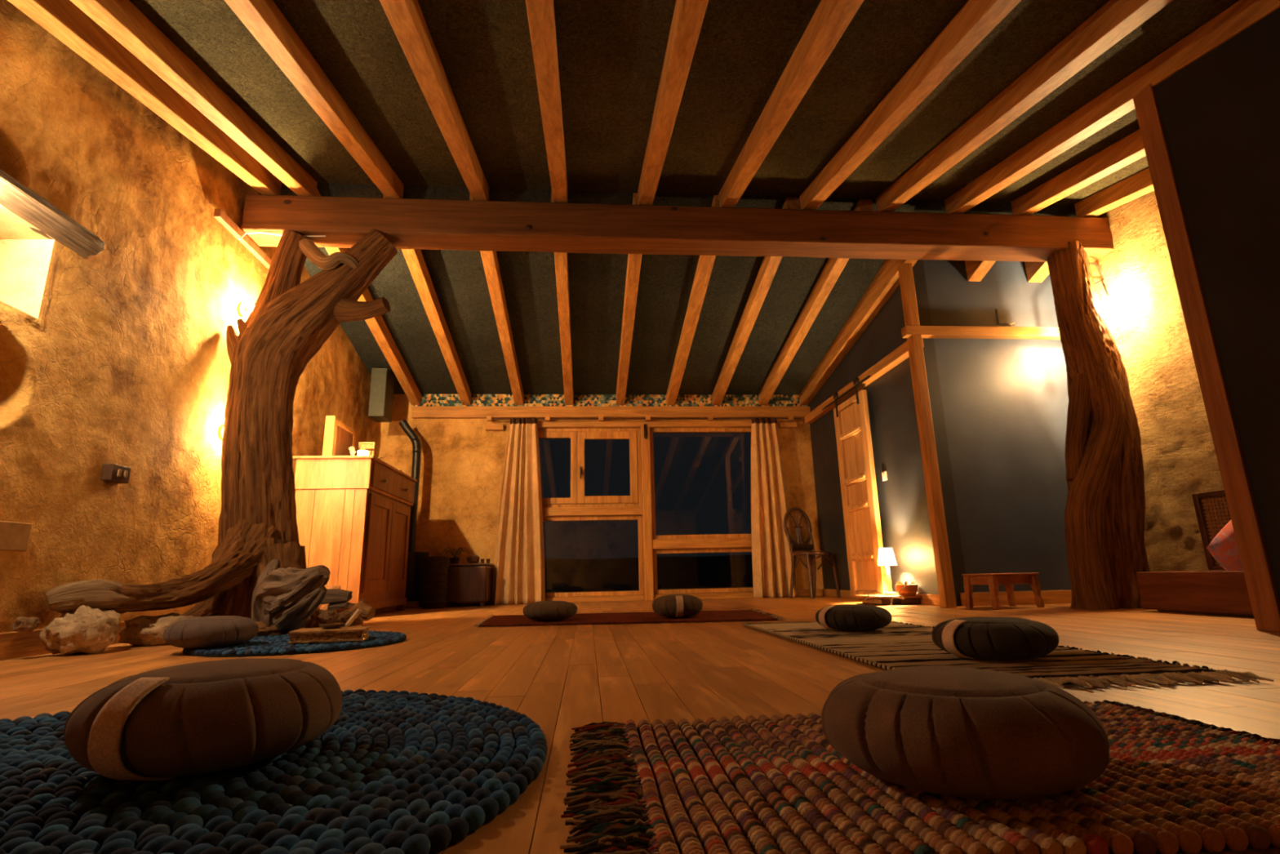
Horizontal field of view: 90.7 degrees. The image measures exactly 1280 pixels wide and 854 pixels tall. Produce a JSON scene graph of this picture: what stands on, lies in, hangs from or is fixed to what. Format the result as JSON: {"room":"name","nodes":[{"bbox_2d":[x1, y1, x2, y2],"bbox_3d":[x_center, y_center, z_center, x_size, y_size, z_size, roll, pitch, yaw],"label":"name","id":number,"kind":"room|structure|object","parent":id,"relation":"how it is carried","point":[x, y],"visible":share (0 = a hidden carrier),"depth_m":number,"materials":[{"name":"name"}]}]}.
{"room":"meditation room","nodes":[
{"label":"meditation room","id":0,"kind":"room"},
{"bbox_2d":[0,0,381,632],"bbox_3d":[-2.491,-0.429,2.600,0.434,2.730,7.650,0,-13,-5],"label":"wall","id":1,"kind":"structure","parent":0,"point":[118,355],"depth_m":2.76,"materials":[{"name":"paint"}]},
{"bbox_2d":[0,168,105,258],"bbox_3d":[-2.263,-0.908,1.933,0.202,0.123,1.400,0,-13,-5],"label":"lintel","id":2,"kind":"object","parent":1,"relation":"attached to","point":[23,202],"visible":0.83,"depth_m":2.38,"materials":[{"name":"brown wood"}]},
{"bbox_2d":[0,621,124,660],"bbox_3d":[-2.115,0.412,0.705,0.022,0.092,4.300,0,-13,-5],"label":"baseboard","id":3,"kind":"structure","parent":1,"relation":"attached to","point":[15,644],"depth_m":2.29,"materials":[{"name":"brown wood"}]},
{"bbox_2d":[10,616,40,631],"bbox_3d":[-2.185,0.701,2.248,0.076,0.051,0.078,0,-13,-5],"label":"rock","id":4,"kind":"object","parent":3,"relation":"on","point":[24,624],"visible":1,"depth_m":2.23,"materials":[{"name":"beige stone"}]},
{"bbox_2d":[100,463,130,483],"bbox_3d":[-2.274,0.203,2.748,0.051,0.072,0.110,0,-13,-5],"label":"switch box","id":5,"kind":"object","parent":1,"relation":"attached to","point":[113,473],"visible":1,"depth_m":2.72,"materials":[{"name":"brown metal"}]},
{"bbox_2d":[217,425,223,439],"bbox_3d":[-2.319,0.032,3.593,0.111,0.080,0.080,0,-13,-5],"label":"wall lamp","id":6,"kind":"object","parent":1,"relation":"attached to","point":[221,428],"visible":0.1,"depth_m":3.56,"materials":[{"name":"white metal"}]},
{"bbox_2d":[237,302,253,315],"bbox_3d":[-2.334,-0.703,3.786,0.116,0.080,0.080,0,-13,-5],"label":"wall lamp","id":7,"kind":"object","parent":1,"relation":"attached to","point":[242,310],"visible":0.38,"depth_m":3.77,"materials":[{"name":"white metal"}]},
{"bbox_2d":[213,208,325,268],"bbox_3d":[-2.133,-1.103,3.805,0.488,0.082,0.620,0,-13,-5],"label":"batten","id":8,"kind":"object","parent":1,"relation":"attached to","point":[219,214],"visible":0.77,"depth_m":3.73,"materials":[{"name":"brown wood"}]},
{"bbox_2d":[378,394,823,607],"bbox_3d":[-0.395,0.632,6.504,4.620,2.360,0.250,0,-13,-5],"label":"wall","id":9,"kind":"structure","parent":0,"point":[462,463],"depth_m":6.32,"materials":[{"name":"paint"}]},
{"bbox_2d":[413,394,808,406],"bbox_3d":[-0.250,-0.271,6.593,4.108,0.139,0.010,0,-13,-5],"label":"trim","id":10,"kind":"structure","parent":9,"relation":"attached to","point":[426,400],"depth_m":6.58,"materials":[{"name":"tile"}]},
{"bbox_2d":[411,406,810,418],"bbox_3d":[-0.246,-0.151,6.541,4.108,0.115,0.059,0,-13,-5],"label":"ceiling beam","id":11,"kind":"structure","parent":9,"relation":"attached to","point":[418,412],"depth_m":6.50,"materials":[{"name":"brown wood"}]},
{"bbox_2d":[520,420,753,604],"bbox_3d":[0.041,0.823,6.397,2.670,1.800,0.180,0,-13,-5],"label":"window","id":12,"kind":"structure","parent":9,"relation":"in","point":[639,506],"depth_m":6.36,"materials":[{"name":"brown wood"}]},
{"bbox_2d":[484,415,801,431],"bbox_3d":[0.065,-0.039,6.508,3.260,0.128,0.117,0,-13,-5],"label":"curtain rod","id":13,"kind":"object","parent":9,"relation":"attached to","point":[488,427],"visible":1,"depth_m":6.46,"materials":[{"name":"brown wood"}]},
{"bbox_2d":[491,417,545,604],"bbox_3d":[-1.167,0.787,6.140,0.501,1.796,0.112,0,-13,-5],"label":"linen curtain","id":14,"kind":"object","parent":13,"relation":"hanging from","point":[518,576],"visible":0.98,"depth_m":6.11,"materials":[{"name":"beige fabric"}]},
{"bbox_2d":[751,417,797,597],"bbox_3d":[1.314,0.782,6.351,0.440,1.796,0.106,0,-13,-5],"label":"linen curtain","id":15,"kind":"object","parent":13,"relation":"hanging from","point":[771,556],"visible":0.93,"depth_m":6.33,"materials":[{"name":"beige fabric"}]},
{"bbox_2d":[777,588,822,597],"bbox_3d":[1.586,1.652,6.288,0.468,0.070,0.019,0,-13,-5],"label":"baseboard","id":16,"kind":"structure","parent":9,"relation":"attached to","point":[801,593],"depth_m":6.29,"materials":[{"name":"brown wood"}]},
{"bbox_2d":[0,595,1279,853],"bbox_3d":[0.544,0.865,2.552,5.851,0.060,7.660,0,-13,-5],"label":"floor","id":17,"kind":"structure","parent":0,"point":[563,677],"depth_m":1.71,"materials":[{"name":"brown wood"}]},
{"bbox_2d":[39,604,121,654],"bbox_3d":[-2.103,0.760,2.386,0.235,0.182,0.224,0,-13,-5],"label":"rock","id":18,"kind":"object","parent":17,"relation":"on","point":[85,629],"visible":0.99,"depth_m":2.33,"materials":[{"name":"stone"}]},
{"bbox_2d":[117,612,201,645],"bbox_3d":[-2.026,0.859,2.693,0.217,0.127,0.314,-12,-17,40],"label":"rock","id":19,"kind":"object","parent":17,"relation":"on","point":[143,630],"visible":0.67,"depth_m":2.61,"materials":[{"name":"stone"}]},
{"bbox_2d":[45,228,397,633],"bbox_3d":[-1.862,-0.121,3.158,0.886,2.372,1.252,0,-13,-5],"label":"trunk","id":20,"kind":"object","parent":17,"relation":"on","point":[290,320],"visible":0.85,"depth_m":3.41,"materials":[{"name":"brown wood"}]},
{"bbox_2d":[240,194,1114,262],"bbox_3d":[0.395,-1.262,4.071,5.535,0.241,0.211,0,-13,-5],"label":"ridge beam","id":21,"kind":"structure","parent":20,"relation":"on","point":[406,223],"depth_m":3.98,"materials":[{"name":"brown wood"}]},
{"bbox_2d":[255,621,288,636],"bbox_3d":[-1.719,0.898,2.788,0.328,0.079,0.127,0,-13,-5],"label":"rock","id":22,"kind":"object","parent":17,"relation":"on","point":[265,630],"visible":0.2,"depth_m":2.77,"materials":[{"name":"brown stone"}]},
{"bbox_2d":[0,688,547,853],"bbox_3d":[-0.679,0.439,0.799,1.111,0.026,1.111,-13,-17,40],"label":"rug","id":23,"kind":"object","parent":17,"relation":"on","point":[403,771],"visible":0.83,"depth_m":0.70,"materials":[{"name":"fabric"}]},
{"bbox_2d":[63,657,342,780],"bbox_3d":[-0.555,0.372,0.827,0.300,0.122,0.304,0,-13,-5],"label":"cushion","id":24,"kind":"object","parent":23,"relation":"on","point":[169,722],"visible":1,"depth_m":0.72,"materials":[{"name":"brown fabric"}]},
{"bbox_2d":[182,630,406,657],"bbox_3d":[-1.351,0.860,2.529,0.783,0.024,0.783,0,-13,-5],"label":"rug","id":25,"kind":"object","parent":17,"relation":"on","point":[270,645],"visible":0.67,"depth_m":2.29,"materials":[{"name":"fabric"}]},
{"bbox_2d":[163,615,258,648],"bbox_3d":[-1.587,0.760,2.348,0.293,0.110,0.293,0,-13,-5],"label":"cushion","id":26,"kind":"object","parent":25,"relation":"on","point":[215,631],"visible":1,"depth_m":2.25,"materials":[{"name":"grey fabric"}]},
{"bbox_2d":[251,559,330,631],"bbox_3d":[-1.573,0.752,2.829,0.246,0.324,0.404,10,-17,-39],"label":"rock","id":27,"kind":"object","parent":25,"relation":"on","point":[285,598],"visible":1,"depth_m":2.76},
{"bbox_2d":[287,626,371,644],"bbox_3d":[-1.198,0.804,2.452,0.264,0.043,0.179,2,-14,-15],"label":"book","id":28,"kind":"object","parent":25,"relation":"on","point":[305,635],"visible":0.99,"depth_m":2.38,"materials":[{"name":"beige leather"}]},
{"bbox_2d":[318,622,345,628],"bbox_3d":[-1.198,0.774,2.459,0.096,0.018,0.095,0,-13,-5],"label":"shallow bowl","id":29,"kind":"object","parent":28,"relation":"on","point":[327,625],"visible":1,"depth_m":2.43,"materials":[{"name":"brown wood"}]},
{"bbox_2d":[344,608,363,626],"bbox_3d":[-1.122,0.750,2.483,0.068,0.070,0.019,1,-13,-11],"label":"rod","id":30,"kind":"object","parent":28,"relation":"on","point":[358,611],"visible":1,"depth_m":2.48,"materials":[{"name":"paint"}]},
{"bbox_2d":[303,608,316,627],"bbox_3d":[-1.663,0.963,3.167,0.127,0.125,0.110,0,-13,-5],"label":"rock","id":31,"kind":"object","parent":17,"relation":"on","point":[308,623],"visible":0.1,"depth_m":3.12,"materials":[{"name":"brown stone"}]},
{"bbox_2d":[309,608,338,627],"bbox_3d":[-1.571,0.961,3.141,0.132,0.113,0.111,10,-18,-41],"label":"rock","id":32,"kind":"object","parent":17,"relation":"on","point":[318,616],"visible":0.7,"depth_m":3.11,"materials":[{"name":"brown stone"}]},
{"bbox_2d":[320,588,352,610],"bbox_3d":[-1.551,0.888,3.242,0.194,0.114,0.070,-6,-14,18],"label":"rock","id":33,"kind":"object","parent":32,"relation":"on","point":[337,598],"visible":0.84,"depth_m":3.22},
{"bbox_2d":[316,585,340,609],"bbox_3d":[-2.035,1.125,4.075,0.268,0.241,0.185,3,-14,-17],"label":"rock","id":34,"kind":"object","parent":17,"relation":"on","point":[324,606],"visible":0.06,"depth_m":4.02,"materials":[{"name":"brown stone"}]},
{"bbox_2d":[337,609,365,626],"bbox_3d":[-1.594,1.042,3.441,0.179,0.092,0.146,0,-13,-5],"label":"rock","id":35,"kind":"object","parent":17,"relation":"on","point":[344,615],"visible":0.45,"depth_m":3.42,"materials":[{"name":"brown stone"}]},
{"bbox_2d":[292,455,417,610],"bbox_3d":[-2.148,0.865,4.822,0.564,1.093,1.180,0,-13,-5],"label":"wooden cabinet","id":36,"kind":"object","parent":17,"relation":"on","point":[353,512],"visible":0.79,"depth_m":4.36,"materials":[{"name":"brown wood"}]},
{"bbox_2d":[322,415,355,455],"bbox_3d":[-2.234,0.118,4.703,0.065,0.310,0.420,0,-13,-5],"label":"picture frame","id":37,"kind":"object","parent":36,"relation":"on","point":[338,437],"visible":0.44,"depth_m":4.58,"materials":[{"name":"brown wood"}]},
{"bbox_2d":[348,446,355,455],"bbox_3d":[-2.105,0.198,4.623,0.054,0.115,0.032,0,-13,-5],"label":"ornament","id":38,"kind":"object","parent":36,"relation":"on","point":[352,449],"visible":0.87,"depth_m":4.62,"materials":[{"name":"brown wood"}]},
{"bbox_2d":[357,449,368,455],"bbox_3d":[-1.986,0.201,4.529,0.072,0.058,0.072,0,-13,-5],"label":"glass","id":39,"kind":"object","parent":36,"relation":"on","point":[361,452],"visible":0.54,"depth_m":4.50,"materials":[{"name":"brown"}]},
{"bbox_2d":[358,441,375,455],"bbox_3d":[-2.116,0.214,4.884,0.120,0.200,0.015,0,-13,-5],"label":"framed picture","id":40,"kind":"object","parent":36,"relation":"on","point":[362,445],"visible":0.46,"depth_m":4.90,"materials":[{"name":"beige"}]},
{"bbox_2d":[364,448,375,455],"bbox_3d":[-2.014,0.217,4.709,0.072,0.110,0.071,0,-13,-5],"label":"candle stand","id":41,"kind":"object","parent":36,"relation":"on","point":[370,450],"visible":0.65,"depth_m":4.71,"materials":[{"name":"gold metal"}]},
{"bbox_2d":[346,598,375,620],"bbox_3d":[-1.607,1.052,3.606,0.189,0.140,0.108,0,-13,-5],"label":"block","id":42,"kind":"object","parent":17,"relation":"on","point":[367,612],"visible":0.62,"depth_m":3.58,"materials":[{"name":"brown wood"}]},
{"bbox_2d":[333,602,355,613],"bbox_3d":[-1.712,1.056,3.680,0.136,0.070,0.111,0,-13,-5],"label":"rock","id":43,"kind":"object","parent":42,"relation":"on","point":[339,611],"visible":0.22,"depth_m":3.64,"materials":[{"name":"stone"}]},
{"bbox_2d":[404,523,429,607],"bbox_3d":[-2.112,1.267,5.792,0.330,0.756,0.330,0,-13,-5],"label":"stove","id":44,"kind":"object","parent":17,"relation":"on","point":[414,584],"visible":0.48,"depth_m":5.67,"materials":[{"name":"black metal"}]},
{"bbox_2d":[368,368,421,523],"bbox_3d":[-2.330,0.191,5.906,0.257,1.411,0.532,-10,-16,33],"label":"pipe","id":45,"kind":"object","parent":44,"relation":"on","point":[382,380],"visible":0.94,"depth_m":5.88,"materials":[{"name":"black metal"}]},
{"bbox_2d":[421,555,448,608],"bbox_3d":[-1.804,1.365,5.558,0.218,0.440,0.218,0,-13,-5],"label":"basket","id":46,"kind":"object","parent":17,"relation":"on","point":[434,587],"visible":1,"depth_m":5.48,"materials":[{"name":"wicker"}]},
{"bbox_2d":[445,563,493,607],"bbox_3d":[-1.584,1.463,5.865,0.400,0.380,0.365,0,-13,-5],"label":"chest","id":47,"kind":"object","parent":17,"relation":"on","point":[467,583],"visible":0.84,"depth_m":5.71,"materials":[{"name":"brown wood"}]},
{"bbox_2d":[443,546,469,563],"bbox_3d":[-1.730,1.207,5.939,0.269,0.159,0.236,0,-13,-5],"label":"spider plant","id":48,"kind":"object","parent":47,"relation":"on","point":[452,560],"visible":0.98,"depth_m":5.91,"materials":[{"name":"green plant"}]},
{"bbox_2d":[466,555,479,563],"bbox_3d":[-1.550,1.230,5.869,0.120,0.075,0.120,0,-13,-5],"label":"wooden bowl","id":49,"kind":"object","parent":47,"relation":"on","point":[473,558],"visible":0.91,"depth_m":5.83,"materials":[{"name":"brown wood"}]},
{"bbox_2d":[474,608,785,626],"bbox_3d":[-0.104,1.095,3.649,1.732,0.017,0.854,-1,-13,0],"label":"rug","id":50,"kind":"object","parent":17,"relation":"on","point":[753,614],"visible":0.89,"depth_m":3.46,"materials":[{"name":"red fabric"}]},
{"bbox_2d":[523,600,577,620],"bbox_3d":[-0.496,1.013,3.493,0.298,0.102,0.299,0,-13,-5],"label":"cushion","id":51,"kind":"object","parent":50,"relation":"on","point":[541,610],"visible":1,"depth_m":3.38,"materials":[{"name":"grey fabric"}]},
{"bbox_2d":[652,594,702,617],"bbox_3d":[0.208,0.992,3.511,0.282,0.120,0.289,0,-13,-5],"label":"cushion","id":52,"kind":"object","parent":50,"relation":"on","point":[669,605],"visible":1,"depth_m":3.41,"materials":[{"name":"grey fabric"}]},
{"bbox_2d":[783,506,840,599],"bbox_3d":[1.630,1.185,6.041,0.360,0.872,0.400,5,-15,-24],"label":"bentwood chair","id":53,"kind":"object","parent":17,"relation":"on","point":[805,546],"visible":0.99,"depth_m":6.12,"materials":[{"name":"brown wood"}]},
{"bbox_2d":[864,584,906,605],"bbox_3d":[1.680,1.154,4.329,0.306,0.138,0.049,-1,-13,0],"label":"cable","id":54,"kind":"object","parent":17,"relation":"on","point":[902,597],"visible":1,"depth_m":4.31,"materials":[{"name":"white plastic"}]},
{"bbox_2d":[855,594,922,604],"bbox_3d":[1.802,1.254,4.596,0.315,0.061,0.400,0,-13,-5],"label":"board","id":55,"kind":"object","parent":17,"relation":"on","point":[877,599],"visible":0.91,"depth_m":4.43,"materials":[{"name":"brown wood"}]},
{"bbox_2d":[877,547,897,595],"bbox_3d":[1.838,1.070,4.684,0.132,0.335,0.132,0,-13,-5],"label":"table lamp","id":56,"kind":"object","parent":55,"relation":"on","point":[886,556],"visible":1,"depth_m":4.66,"materials":[{"name":"white wood"}]},
{"bbox_2d":[894,581,917,595],"bbox_3d":[1.903,1.150,4.511,0.152,0.097,0.151,0,-13,-5],"label":"bowl","id":57,"kind":"object","parent":55,"relation":"on","point":[909,589],"visible":0.95,"depth_m":4.45,"materials":[{"name":"brown wood"}]},
{"bbox_2d":[560,699,1279,853],"bbox_3d":[0.380,0.413,0.786,0.941,0.019,0.553,0,-13,-5],"label":"rug","id":58,"kind":"object","parent":17,"relation":"on","point":[1170,784],"visible":0.72,"depth_m":0.63,"materials":[{"name":"fabric"}]},
{"bbox_2d":[821,665,1109,799],"bbox_3d":[0.352,0.333,0.709,0.284,0.112,0.284,0,-13,-5],"label":"cushion","id":59,"kind":"object","parent":58,"relation":"on","point":[950,731],"visible":1,"depth_m":0.61,"materials":[{"name":"brown fabric"}]},
{"bbox_2d":[897,262,956,608],"bbox_3d":[1.920,-0.008,4.253,0.070,2.357,0.075,0,-13,-5],"label":"timber post","id":60,"kind":"object","parent":17,"relation":"on","point":[920,386],"visible":0.91,"depth_m":4.20,"materials":[{"name":"brown wood"}]},
{"bbox_2d":[901,325,1060,339],"bbox_3d":[2.464,-0.664,4.451,1.260,0.068,0.070,0,-13,-5],"label":"rail","id":61,"kind":"object","parent":60,"relation":"attached to","point":[926,331],"visible":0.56,"depth_m":4.42,"materials":[{"name":"brown wood"}]},
{"bbox_2d":[961,572,1044,609],"bbox_3d":[2.216,1.000,3.866,0.378,0.205,0.230,3,-14,-18],"label":"footstool","id":62,"kind":"object","parent":17,"relation":"on","point":[993,580],"visible":1,"depth_m":3.82,"materials":[{"name":"brown wood"}]},
{"bbox_2d":[742,621,1273,688],"bbox_3d":[0.884,0.714,2.115,0.673,0.018,1.796,0,-13,-5],"label":"rag rug","id":63,"kind":"object","parent":17,"relation":"on","point":[895,645],"visible":0.72,"depth_m":1.60,"materials":[{"name":"fabric"}]},
{"bbox_2d":[815,604,891,631],"bbox_3d":[0.837,0.750,2.491,0.289,0.098,0.284,0,-13,-5],"label":"cushion","id":64,"kind":"object","parent":63,"relation":"on","point":[842,617],"visible":1,"depth_m":2.39,"materials":[{"name":"grey fabric"}]},
{"bbox_2d":[931,616,1058,660],"bbox_3d":[0.920,0.550,1.653,0.296,0.101,0.291,0,-13,-5],"label":"cushion","id":65,"kind":"object","parent":63,"relation":"on","point":[976,637],"visible":1,"depth_m":1.55,"materials":[{"name":"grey fabric"}]},
{"bbox_2d":[1046,240,1150,609],"bbox_3d":[2.774,-0.011,3.958,0.655,2.438,0.383,2,-14,-13],"label":"trunk","id":66,"kind":"object","parent":17,"relation":"on","point":[1104,513],"visible":0.94,"depth_m":3.77,"materials":[{"name":"brown wood"}]},
{"bbox_2d":[1136,569,1253,617],"bbox_3d":[2.994,0.604,2.241,0.500,0.200,2.340,0,-13,-5],"label":"frame","id":67,"kind":"object","parent":17,"relation":"on","point":[1216,592],"visible":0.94,"depth_m":3.04,"materials":[{"name":"brown wood"}]},
{"bbox_2d":[1191,489,1231,571],"bbox_3d":[3.170,0.511,3.196,0.040,0.430,0.680,0,-13,-5],"label":"panel","id":68,"kind":"object","parent":67,"relation":"on","point":[1211,508],"visible":0.38,"depth_m":3.48,"materials":[{"name":"brown wood"}]},
{"bbox_2d":[1206,520,1243,571],"bbox_3d":[2.945,0.607,3.061,0.427,0.427,0.120,0,-13,-5],"label":"patterned cushion","id":69,"kind":"object","parent":67,"relation":"on","point":[1224,548],"visible":0.34,"depth_m":3.03,"materials":[{"name":"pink fabric"}]},
{"bbox_2d":[1133,84,1279,631],"bbox_3d":[2.234,-0.367,2.485,0.080,2.234,0.090,0,-13,-5],"label":"timber post","id":70,"kind":"object","parent":17,"relation":"on","point":[1248,532],"visible":0.8,"depth_m":2.44,"materials":[{"name":"brown wood"}]},
{"bbox_2d":[7,0,1279,404],"bbox_3d":[0.544,-1.222,3.046,5.960,1.173,7.860,0,-13,-5],"label":"ceiling","id":71,"kind":"structure","parent":0,"point":[993,107],"depth_m":3.17,"materials":[{"name":"brown wood"}]},
{"bbox_2d":[808,259,965,606],"bbox_3d":[1.958,0.203,5.601,0.120,2.680,2.480,0,-13,-5],"label":"wall","id":72,"kind":"structure","parent":0,"point":[905,526],"depth_m":4.86,"materials":[{"name":"paint"}]},
{"bbox_2d":[804,337,924,423],"bbox_3d":[1.862,-0.336,5.548,0.073,0.080,2.294,0,-13,-5],"label":"rail","id":73,"kind":"object","parent":72,"relation":"attached to","point":[900,354],"visible":0.66,"depth_m":5.19,"materials":[{"name":"brown wood"}]},
{"bbox_2d":[822,375,887,595],"bbox_3d":[1.838,0.521,5.417,0.056,1.802,1.050,0,-13,-5],"label":"door","id":74,"kind":"structure","parent":73,"relation":"hanging from","point":[860,507],"depth_m":5.33,"materials":[{"name":"brown wood"}]},
{"bbox_2d":[822,588,940,605],"bbox_3d":[1.923,1.391,5.208,0.019,0.070,2.230,0,-13,-5],"label":"baseboard","id":75,"kind":"structure","parent":72,"relation":"attached to","point":[927,599],"depth_m":4.50,"materials":[{"name":"brown wood"}]},
{"bbox_2d":[881,471,887,480],"bbox_3d":[1.938,0.389,5.014,0.016,0.070,0.070,0,-13,-5],"label":"light switch","id":76,"kind":"object","parent":72,"relation":"attached to","point":[884,474],"visible":1,"depth_m":5.00,"materials":[{"name":"white plastic"}]},
{"bbox_2d":[923,259,1071,592],"bbox_3d":[2.736,-0.070,4.513,1.250,2.680,0.120,0,-13,-5],"label":"wall","id":77,"kind":"structure","parent":0,"point":[1005,402],"depth_m":4.43,"materials":[{"name":"grey paint"}]},
{"bbox_2d":[995,309,1014,326],"bbox_3d":[2.664,-0.772,4.593,0.113,0.185,0.035,0,-13,-5],"label":"wall outlet","id":78,"kind":"object","parent":77,"relation":"attached to","point":[1003,316],"visible":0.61,"depth_m":4.61,"materials":[{"name":"white plastic"}]},
{"bbox_2d":[960,590,1071,606],"bbox_3d":[2.609,1.119,4.149,1.050,0.085,0.019,0,-13,-5],"label":"baseboard","id":79,"kind":"structure","parent":77,"relation":"attached to","point":[1049,597],"depth_m":4.13,"materials":[{"name":"brown wood"}]},
{"bbox_2d":[1089,191,1224,571],"bbox_3d":[3.324,-0.704,1.976,0.014,2.730,5.370,0,-13,-5],"label":"wall","id":80,"kind":"structure","parent":0,"point":[1146,323],"depth_m":3.86,"materials":[{"name":"paint"}]},
{"bbox_2d":[1089,262,1115,306],"bbox_3d":[3.014,-0.828,4.230,0.224,0.546,0.254,-8,-15,26],"label":"wall lamp","id":81,"kind":"object","parent":80,"relation":"attached to","point":[1109,301],"visible":0.3,"depth_m":4.12,"materials":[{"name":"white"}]},
{"bbox_2d":[1154,8,1279,601],"bbox_3d":[2.376,-0.748,0.840,0.060,2.217,3.300,0,-13,-5],"label":"wall partition","id":82,"kind":"structure","parent":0,"point":[1220,112],"depth_m":2.33,"materials":[{"name":"paint"}]},
{"label":"outside","id":83,"kind":"structure","parent":0,"visible":0},
{"bbox_2d":[544,554,753,592],"bbox_3d":[7.691,18.436,88.040,150.000,5.719,160.000,0,-13,-5],"label":"ground","id":84,"kind":"structure","parent":83,"point":[561,575],"depth_m":32.23,"materials":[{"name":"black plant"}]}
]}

